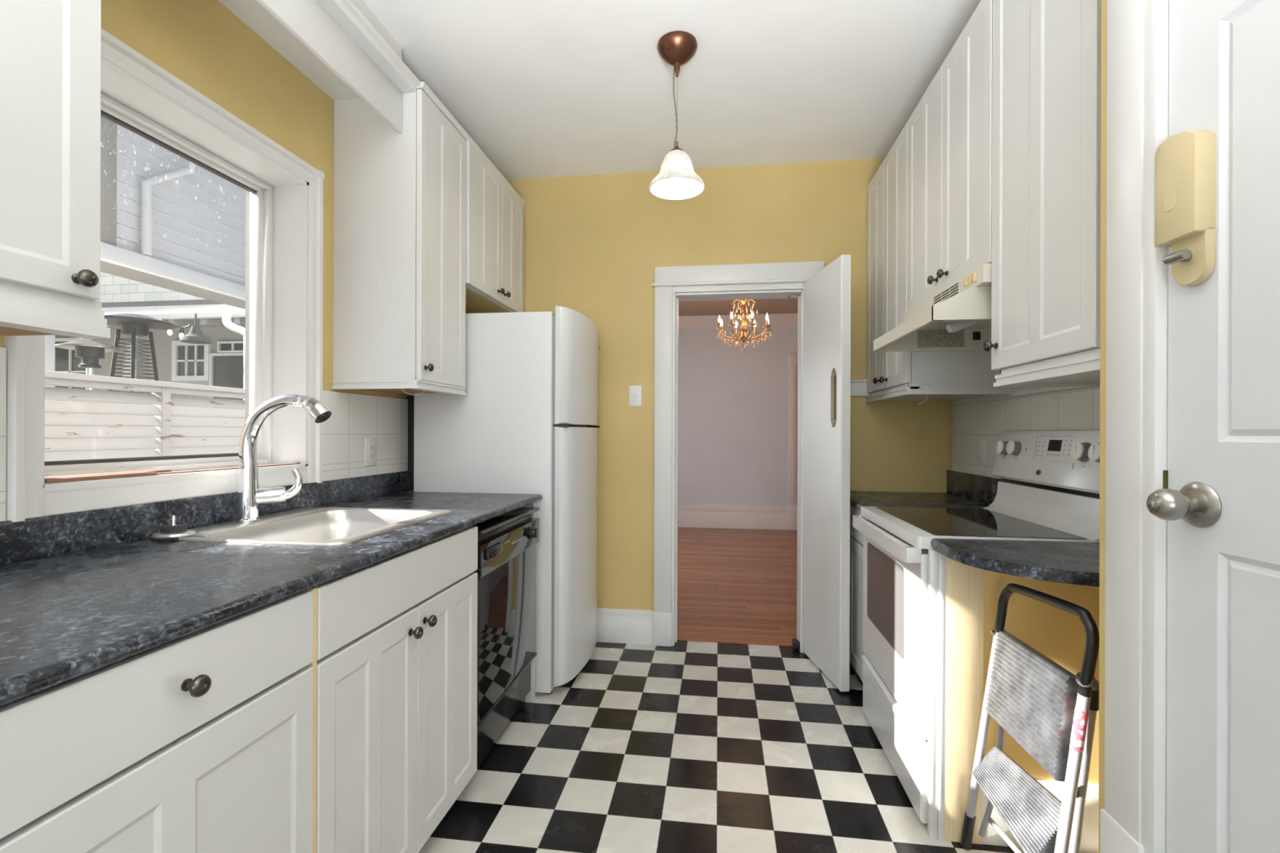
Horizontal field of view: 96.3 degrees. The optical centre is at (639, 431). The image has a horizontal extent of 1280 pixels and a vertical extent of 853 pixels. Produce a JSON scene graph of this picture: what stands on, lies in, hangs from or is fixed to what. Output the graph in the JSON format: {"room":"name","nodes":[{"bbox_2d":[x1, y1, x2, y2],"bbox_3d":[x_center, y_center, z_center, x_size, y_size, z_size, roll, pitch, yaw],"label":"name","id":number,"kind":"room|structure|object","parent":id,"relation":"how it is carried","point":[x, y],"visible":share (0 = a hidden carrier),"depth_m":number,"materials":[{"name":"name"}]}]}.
{"room":"kitchen","nodes":[
{"label":"kitchen","id":0,"kind":"room"},
{"bbox_2d":[0,0,413,491],"bbox_3d":[-1.407,-0.148,2.110,0.240,2.787,3.200,0,0,8],"label":"wall","id":1,"kind":"structure","parent":0,"point":[203,44],"depth_m":1.90,"materials":[{"name":"paint"}]},
{"bbox_2d":[0,0,110,338],"bbox_3d":[-1.255,-0.780,0.856,0.394,1.188,0.615,0,0,8],"label":"upper cabinet","id":2,"kind":"object","parent":1,"relation":"attached to","point":[51,50],"visible":1,"depth_m":1.04,"materials":[{"name":"paint"}]},
{"bbox_2d":[4,28,324,522],"bbox_3d":[-1.419,-0.401,1.770,0.226,1.232,1.000,0,0,8],"label":"window","id":3,"kind":"structure","parent":1,"relation":"in","point":[139,95],"depth_m":1.89,"materials":[{"name":"paint"}]},
{"bbox_2d":[0,346,408,521],"bbox_3d":[-1.337,0.008,1.699,0.011,0.385,2.405,0,0,8],"label":"tiles","id":4,"kind":"structure","parent":1,"relation":"attached to","point":[354,418],"depth_m":2.46,"materials":[{"name":"white tile"}]},
{"bbox_2d":[364,438,376,466],"bbox_3d":[-1.208,0.091,2.572,0.008,0.125,0.078,0,0,8],"label":"wall outlet","id":5,"kind":"object","parent":4,"relation":"attached to","point":[370,443],"visible":1,"depth_m":2.57,"materials":[{"name":"white plastic"}]},
{"bbox_2d":[368,444,373,459],"bbox_3d":[-1.206,0.091,2.572,0.003,0.068,0.034,0,0,8],"label":"receptacle","id":6,"kind":"object","parent":5,"relation":"attached to","point":[371,446],"depth_m":2.57,"materials":[{"name":"grey plastic"}]},
{"bbox_2d":[0,471,410,564],"bbox_3d":[-1.321,0.246,1.778,0.021,0.102,2.265,0,0,8],"label":"backsplash","id":7,"kind":"structure","parent":1,"relation":"attached to","point":[31,538],"depth_m":1.55,"materials":[{"name":"black stone"}]},
{"bbox_2d":[217,0,420,133],"bbox_3d":[-1.143,-1.369,1.738,0.376,0.344,1.163,0,0,8],"label":"trim","id":8,"kind":"structure","parent":1,"relation":"attached to","point":[342,46],"depth_m":1.99,"materials":[{"name":"paint"}]},
{"bbox_2d":[331,88,466,395],"bbox_3d":[-1.018,-0.778,2.516,0.414,1.210,0.434,0,0,8],"label":"upper cabinet","id":9,"kind":"object","parent":1,"relation":"attached to","point":[400,198],"visible":0.99,"depth_m":2.33,"materials":[{"name":"paint"}]},
{"bbox_2d":[401,388,425,395],"bbox_3d":[-0.943,-0.169,2.397,0.099,0.032,0.029,0,0,-11],"label":"cable","id":10,"kind":"object","parent":9,"relation":"attached to","point":[402,388],"visible":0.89,"depth_m":2.40,"materials":[{"name":"beige plastic"}]},
{"bbox_2d":[406,396,413,489],"bbox_3d":[-1.152,0.058,2.927,0.045,0.473,0.072,0,0,8],"label":"strip","id":11,"kind":"object","parent":1,"relation":"attached to","point":[411,399],"visible":0.26,"depth_m":2.89,"materials":[{"name":"black rubber"}]},
{"bbox_2d":[465,140,524,313],"bbox_3d":[-0.931,-1.043,3.112,0.424,0.690,0.777,0,0,8],"label":"upper cabinet","id":12,"kind":"object","parent":1,"relation":"attached to","point":[495,215],"visible":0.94,"depth_m":3.03,"materials":[{"name":"paint"}]},
{"bbox_2d":[416,81,524,204],"bbox_3d":[-0.806,-1.386,2.889,0.052,0.023,1.205,0,0,8],"label":"trim","id":13,"kind":"structure","parent":12,"relation":"attached to","point":[423,86],"depth_m":2.59,"materials":[{"name":"paint"}]},
{"bbox_2d":[244,190,249,422],"bbox_3d":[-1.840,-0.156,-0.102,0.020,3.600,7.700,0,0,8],"label":"window frame","id":14,"kind":"structure","parent":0,"point":[247,193],"depth_m":2.22,"materials":[{"name":"white wood"}]},
{"bbox_2d":[363,0,981,315],"bbox_3d":[0.582,-1.567,1.637,4.500,0.137,12.000,0,0,8],"label":"ceiling","id":15,"kind":"structure","parent":0,"point":[544,88],"depth_m":2.48,"materials":[{"name":"paint"}]},
{"bbox_2d":[648,31,704,199],"bbox_3d":[0.147,-1.246,2.272,0.218,0.577,0.218,0,0,8],"label":"pendant light","id":16,"kind":"object","parent":15,"relation":"hanging from","point":[677,179],"visible":1,"depth_m":2.24,"materials":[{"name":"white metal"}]},
{"bbox_2d":[715,299,772,351],"bbox_3d":[1.016,-1.139,5.615,0.556,0.715,0.554,0,0,8],"label":"chandelier","id":17,"kind":"object","parent":15,"relation":"hanging from","point":[744,310],"visible":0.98,"depth_m":5.59,"materials":[{"name":"brown metal"}]},
{"bbox_2d":[418,527,1024,852],"bbox_3d":[0.572,1.299,1.637,4.500,0.106,12.000,0,0,8],"label":"floor","id":18,"kind":"structure","parent":0,"point":[685,746],"depth_m":2.24,"materials":[{"name":"tile"}]},
{"bbox_2d":[0,587,316,852],"bbox_3d":[-1.046,0.784,0.933,0.750,0.924,0.610,0,0,8],"label":"base cabinet","id":19,"kind":"object","parent":18,"relation":"on","point":[204,740],"visible":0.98,"depth_m":0.88,"materials":[{"name":"paint"}]},
{"bbox_2d":[0,471,542,706],"bbox_3d":[-0.960,0.257,1.728,0.749,0.120,2.265,0,0,8],"label":"countertop","id":20,"kind":"structure","parent":19,"relation":"on","point":[82,593],"depth_m":1.21,"materials":[{"name":"black stone"}]},
{"bbox_2d":[151,515,195,538],"bbox_3d":[-1.256,0.253,1.544,0.094,0.056,0.094,0,0,8],"label":"strainer","id":21,"kind":"object","parent":20,"relation":"on","point":[174,531],"visible":1,"depth_m":1.52,"materials":[{"name":"silver metal"}]},
{"bbox_2d":[151,528,195,538],"bbox_3d":[-1.256,0.273,1.544,0.094,0.015,0.094,0,0,8],"label":"basket","id":22,"kind":"object","parent":21,"relation":"on","point":[163,533],"depth_m":1.52,"materials":[{"name":"silver metal"}]},
{"bbox_2d":[236,393,331,521],"bbox_3d":[-1.113,0.081,1.833,0.309,0.401,0.130,0,0,8],"label":"faucet","id":23,"kind":"object","parent":20,"relation":"on","point":[250,495],"visible":1,"depth_m":1.79,"materials":[{"name":"silver metal"}]},
{"bbox_2d":[153,506,450,593],"bbox_3d":[-0.999,0.373,1.806,0.575,0.182,0.640,0,0,8],"label":"sink","id":24,"kind":"object","parent":20,"relation":"in","point":[312,526],"visible":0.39,"depth_m":1.93,"materials":[{"name":"silver metal"}]},
{"bbox_2d":[312,526,477,852],"bbox_3d":[-0.951,0.786,1.630,0.750,0.922,0.794,0,0,8],"label":"base cabinet","id":25,"kind":"object","parent":18,"relation":"on","point":[397,636],"visible":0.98,"depth_m":1.49,"materials":[{"name":"paint"}]},
{"bbox_2d":[425,506,540,769],"bbox_3d":[-0.834,0.790,2.353,0.716,0.890,0.652,0,0,8],"label":"dishwasher","id":26,"kind":"object","parent":18,"relation":"on","point":[506,571],"visible":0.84,"depth_m":2.25,"materials":[{"name":"black metal"}]},
{"bbox_2d":[413,306,599,694],"bbox_3d":[-0.652,0.329,3.081,0.807,1.838,0.720,0,0,8],"label":"refrigerator","id":27,"kind":"object","parent":18,"relation":"on","point":[522,422],"visible":0.67,"depth_m":2.73,"materials":[{"name":"white metal"}]},
{"bbox_2d":[521,502,535,702],"bbox_3d":[-0.815,0.789,2.698,0.660,0.917,0.029,0,0,8],"label":"end panel","id":28,"kind":"object","parent":18,"relation":"on","point":[530,698],"visible":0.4,"depth_m":2.64,"materials":[{"name":"paint"}]},
{"bbox_2d":[849,504,866,682],"bbox_3d":[1.355,0.810,2.851,0.592,0.890,0.687,0,0,8],"label":"base cabinet","id":29,"kind":"object","parent":18,"relation":"on","point":[856,537],"visible":0.16,"depth_m":2.78,"materials":[{"name":"paint"}]},
{"bbox_2d":[849,470,1000,510],"bbox_3d":[1.351,0.287,2.849,0.619,0.155,0.702,0,0,8],"label":"countertop","id":30,"kind":"structure","parent":29,"relation":"on","point":[964,490],"depth_m":2.80,"materials":[{"name":"black stone"}]},
{"bbox_2d":[927,549,945,841],"bbox_3d":[0.914,0.809,1.768,0.042,0.889,0.027,0,0,8],"label":"end panel","id":31,"kind":"object","parent":18,"relation":"on","point":[936,561],"visible":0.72,"depth_m":1.76,"materials":[{"name":"paint"}]},
{"bbox_2d":[944,555,983,844],"bbox_3d":[0.989,0.809,1.757,0.110,0.889,0.018,0,0,8],"label":"end panel","id":32,"kind":"object","parent":18,"relation":"on","point":[964,584],"visible":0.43,"depth_m":1.75,"materials":[{"name":"beige laminate"}]},
{"bbox_2d":[930,537,1099,586],"bbox_3d":[1.181,0.348,1.533,0.612,0.032,0.433,0,0,8],"label":"countertop","id":33,"kind":"structure","parent":32,"relation":"on","point":[1077,563],"depth_m":1.53,"materials":[{"name":"black stone"}]},
{"bbox_2d":[853,429,1099,823],"bbox_3d":[1.222,0.623,2.129,0.683,1.263,0.748,0,0,8],"label":"stove","id":34,"kind":"object","parent":18,"relation":"on","point":[1048,489],"visible":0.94,"depth_m":2.03,"materials":[{"name":"white metal"}]},
{"bbox_2d":[1033,435,1071,462],"bbox_3d":[1.477,0.060,2.049,0.016,0.090,0.231,0,0,8],"label":"control panel","id":35,"kind":"object","parent":34,"relation":"attached to","point":[1046,449],"depth_m":2.05,"materials":[{"name":"grey plastic"}]},
{"bbox_2d":[960,582,1099,852],"bbox_3d":[1.016,0.831,1.516,0.126,0.840,0.452,0,0,1],"label":"step stool","id":36,"kind":"object","parent":18,"relation":"on","point":[1050,710],"visible":0.99,"depth_m":1.45,"materials":[{"name":"grey metal"}]},
{"bbox_2d":[506,157,952,610],"bbox_3d":[0.771,-0.141,3.357,3.738,2.787,0.140,0,0,8],"label":"wall","id":37,"kind":"structure","parent":0,"point":[594,244],"depth_m":3.38,"materials":[{"name":"paint"}]},
{"bbox_2d":[596,608,653,644],"bbox_3d":[-0.233,1.151,3.413,0.622,0.197,0.018,0,0,8],"label":"baseboard","id":38,"kind":"structure","parent":37,"relation":"attached to","point":[628,626],"depth_m":3.39,"materials":[{"name":"paint"}]},
{"bbox_2d":[628,385,641,406],"bbox_3d":[-0.028,-0.212,3.387,0.076,0.122,0.017,0,0,8],"label":"light switch","id":39,"kind":"object","parent":37,"relation":"attached to","point":[635,391],"visible":1,"depth_m":3.39,"materials":[{"name":"white plastic"}]},
{"bbox_2d":[652,261,824,653],"bbox_3d":[0.568,0.144,3.365,0.985,2.215,0.178,0,0,8],"label":"trim","id":40,"kind":"structure","parent":37,"relation":"attached to","point":[672,285],"depth_m":3.34,"materials":[{"name":"paint"}]},
{"bbox_2d":[786,254,850,691],"bbox_3d":[0.923,0.200,3.043,0.117,2.094,0.615,0,0,-4],"label":"door","id":41,"kind":"structure","parent":37,"relation":"in","point":[826,306],"depth_m":2.91,"materials":[{"name":"paint"}]},
{"bbox_2d":[946,470,1000,503],"bbox_3d":[1.649,0.273,2.809,0.019,0.124,0.702,0,0,8],"label":"backsplash","id":42,"kind":"structure","parent":37,"relation":"attached to","point":[974,486],"depth_m":2.83,"materials":[{"name":"black stone"}]},
{"bbox_2d":[677,326,797,506],"bbox_3d":[1.372,-0.170,7.453,4.500,2.850,0.100,0,0,8],"label":"wall","id":43,"kind":"structure","parent":0,"point":[733,404],"depth_m":7.42,"materials":[{"name":"paint"}]},
{"bbox_2d":[677,503,786,529],"bbox_3d":[0.657,1.097,7.484,2.485,0.299,0.030,0,0,8],"label":"baseboard","id":44,"kind":"structure","parent":43,"relation":"attached to","point":[704,516],"depth_m":7.40,"materials":[{"name":"paint"}]},
{"bbox_2d":[678,313,797,328],"bbox_3d":[1.363,-1.420,7.359,3.900,0.150,0.090,0,0,8],"label":"trim","id":45,"kind":"structure","parent":43,"relation":"attached to","point":[776,320],"depth_m":7.37,"materials":[{"name":"paint"}]},
{"bbox_2d":[786,354,797,530],"bbox_3d":[2.008,0.131,7.289,0.258,2.239,0.052,0,0,8],"label":"trim","id":46,"kind":"structure","parent":43,"relation":"attached to","point":[792,507],"depth_m":7.28,"materials":[{"name":"paint"}]},
{"bbox_2d":[982,569,1099,784],"bbox_3d":[1.228,0.810,1.742,0.588,0.889,0.014,0,0,8],"label":"wall","id":47,"kind":"structure","parent":0,"point":[1059,634],"depth_m":1.74,"materials":[{"name":"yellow paint"}]},
{"bbox_2d":[982,779,1098,852],"bbox_3d":[1.274,1.154,1.719,0.488,0.200,0.017,0,0,8],"label":"baseboard","id":48,"kind":"structure","parent":47,"relation":"attached to","point":[1089,843],"depth_m":1.71,"materials":[{"name":"paint"}]},
{"bbox_2d":[1098,0,1106,852],"bbox_3d":[1.188,-0.140,0.645,0.618,2.787,1.000,0,0,8],"label":"wall","id":49,"kind":"structure","parent":0,"point":[1104,2],"depth_m":1.17,"materials":[{"name":"paint"}]},
{"bbox_2d":[1100,0,1168,852],"bbox_3d":[0.922,-0.140,0.612,0.142,2.787,1.062,0,0,8],"label":"trim","id":50,"kind":"structure","parent":49,"relation":"attached to","point":[1133,818],"depth_m":1.06,"materials":[{"name":"paint"}]},
{"bbox_2d":[1146,0,1279,852],"bbox_3d":[0.902,0.187,0.616,0.124,2.108,0.804,0,0,1],"label":"door","id":51,"kind":"structure","parent":49,"relation":"in","point":[1217,169],"depth_m":0.92,"materials":[{"name":"paint"}]},
{"bbox_3d":[1.641,-0.138,2.128,0.120,2.787,2.060,0,0,8],"label":"wall","id":52,"kind":"structure","parent":0,"visible":0},
{"bbox_2d":[865,121,1014,402],"bbox_3d":[1.430,-0.772,2.832,0.492,1.217,0.706,0,0,8],"label":"upper cabinet","id":53,"kind":"object","parent":52,"relation":"attached to","point":[943,375],"visible":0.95,"depth_m":2.69,"materials":[{"name":"paint"}]},
{"bbox_2d":[872,263,991,351],"bbox_3d":[1.264,-0.429,2.115,0.580,0.167,0.781,0,0,8],"label":"range hood","id":54,"kind":"object","parent":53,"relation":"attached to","point":[958,317],"visible":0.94,"depth_m":2.13,"materials":[{"name":"beige metal"}]},
{"bbox_2d":[964,278,968,286],"bbox_3d":[1.062,-0.486,1.868,0.008,0.024,0.018,0,0,8],"label":"switch","id":55,"kind":"object","parent":54,"relation":"attached to","point":[966,280],"depth_m":1.86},
{"bbox_2d":[968,275,972,284],"bbox_3d":[1.058,-0.486,1.838,0.008,0.024,0.018,0,0,8],"label":"switch","id":56,"kind":"object","parent":54,"relation":"attached to","point":[970,277],"depth_m":1.83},
{"bbox_2d":[972,273,976,281],"bbox_3d":[1.054,-0.486,1.808,0.008,0.024,0.018,0,0,8],"label":"switch","id":57,"kind":"object","parent":54,"relation":"attached to","point":[974,275],"depth_m":1.80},
{"bbox_2d":[973,331,980,340],"bbox_3d":[1.448,-0.413,2.467,0.030,0.035,0.005,0,0,8],"label":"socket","id":58,"kind":"object","parent":54,"relation":"attached to","point":[976,335],"depth_m":2.46,"materials":[{"name":"black plastic"}]},
{"bbox_2d":[906,0,992,311],"bbox_3d":[1.331,-0.947,2.105,0.492,0.867,0.783,0,0,8],"label":"upper cabinet","id":59,"kind":"object","parent":52,"relation":"attached to","point":[949,129],"visible":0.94,"depth_m":2.03,"materials":[{"name":"paint"}]},
{"bbox_2d":[951,386,1100,478],"bbox_3d":[1.575,0.013,2.126,0.010,0.405,2.040,0,0,8],"label":"tiles","id":60,"kind":"structure","parent":52,"relation":"attached to","point":[974,419],"depth_m":2.54,"materials":[{"name":"white tile"}]},
{"bbox_2d":[976,439,985,466],"bbox_3d":[1.656,0.101,2.787,0.008,0.130,0.080,0,0,8],"label":"wall outlet","id":61,"kind":"object","parent":60,"relation":"attached to","point":[980,442],"visible":1,"depth_m":2.77,"materials":[{"name":"white plastic"}]},
{"bbox_2d":[978,445,982,459],"bbox_3d":[1.653,0.101,2.787,0.003,0.068,0.034,0,0,8],"label":"receptacle","id":62,"kind":"object","parent":61,"relation":"attached to","point":[980,446],"depth_m":2.78,"materials":[{"name":"grey plastic"}]},
{"bbox_2d":[982,0,1101,386],"bbox_3d":[1.243,-0.757,1.461,0.492,1.247,0.511,0,0,8],"label":"upper cabinet","id":63,"kind":"object","parent":52,"relation":"attached to","point":[1046,89],"visible":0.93,"depth_m":1.46,"materials":[{"name":"paint"}]},
{"bbox_2d":[1008,386,1090,396],"bbox_3d":[1.536,-0.259,1.940,0.040,0.212,1.060,0,0,8],"label":"trim","id":64,"kind":"structure","parent":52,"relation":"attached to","point":[1016,391],"depth_m":2.26,"materials":[{"name":"paint"}]},
{"label":"outside","id":65,"kind":"structure","parent":0,"visible":0},
{"bbox_3d":[-7.292,1.675,5.032,12.200,0.100,20.000,0,0,8],"label":"ground","id":66,"kind":"structure","parent":65,"visible":0},
{"bbox_2d":[53,340,124,390],"bbox_3d":[-4.349,0.460,4.530,0.480,2.350,0.480,0,0,8],"label":"patio heater","id":67,"kind":"object","parent":66,"relation":"on","point":[90,353],"visible":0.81,"depth_m":4.48,"materials":[{"name":"silver metal"}]},
{"bbox_2d":[104,313,176,404],"bbox_3d":[-4.677,0.274,5.301,0.600,2.720,0.600,0,0,8],"label":"patio heater","id":68,"kind":"object","parent":66,"relation":"on","point":[134,325],"visible":0.26,"depth_m":5.22,"materials":[{"name":"grey metal"}]},
{"bbox_2d":[44,370,244,461],"bbox_3d":[-2.226,0.705,2.918,0.105,1.876,3.420,0,0,8],"label":"fence","id":69,"kind":"object","parent":66,"relation":"on","point":[86,428],"visible":0.11,"depth_m":2.57,"materials":[{"name":"paint"}]},
{"bbox_2d":[44,271,245,417],"bbox_3d":[-7.459,-1.175,7.806,7.100,5.600,1.852,0,0,8],"label":"house","id":70,"kind":"structure","parent":66,"relation":"on","point":[220,362],"depth_m":8.38,"materials":[{"name":"grey"}]},
{"bbox_2d":[167,329,173,335],"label":"string light","id":71,"kind":"object","parent":70,"relation":"hanging from","point":[170,332],"depth_m":6.58,"materials":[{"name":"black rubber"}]},
{"bbox_2d":[167,329,173,335],"bbox_3d":[-5.404,-1.171,6.592,0.054,0.135,0.054,0,0,8],"label":"socket","id":72,"kind":"object","parent":71,"relation":"attached to","point":[170,332],"depth_m":6.58,"materials":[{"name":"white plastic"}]},
{"bbox_2d":[175,324,191,338],"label":"string light","id":73,"kind":"object","parent":70,"relation":"hanging from","point":[181,329],"depth_m":6.58,"materials":[{"name":"white glass"}]},
{"bbox_2d":[178,327,183,338],"bbox_3d":[-5.271,-1.133,6.591,0.054,0.135,0.054,0,0,8],"label":"bulb","id":74,"kind":"object","parent":73,"relation":"attached to","point":[181,329],"depth_m":6.57,"materials":[{"name":"white glass"}]},
{"bbox_2d":[179,313,211,344],"bbox_3d":[-4.986,-1.164,6.434,0.290,0.325,0.290,0,0,8],"label":"pendant light","id":75,"kind":"object","parent":70,"relation":"hanging from","point":[195,335],"visible":1,"depth_m":6.39,"materials":[{"name":"metal"}]},
{"bbox_2d":[100,115,245,309],"bbox_3d":[-3.660,-1.762,7.111,0.491,6.800,5.900,0,0,8],"label":"house wing","id":76,"kind":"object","parent":66,"relation":"on","point":[168,221],"visible":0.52,"depth_m":4.73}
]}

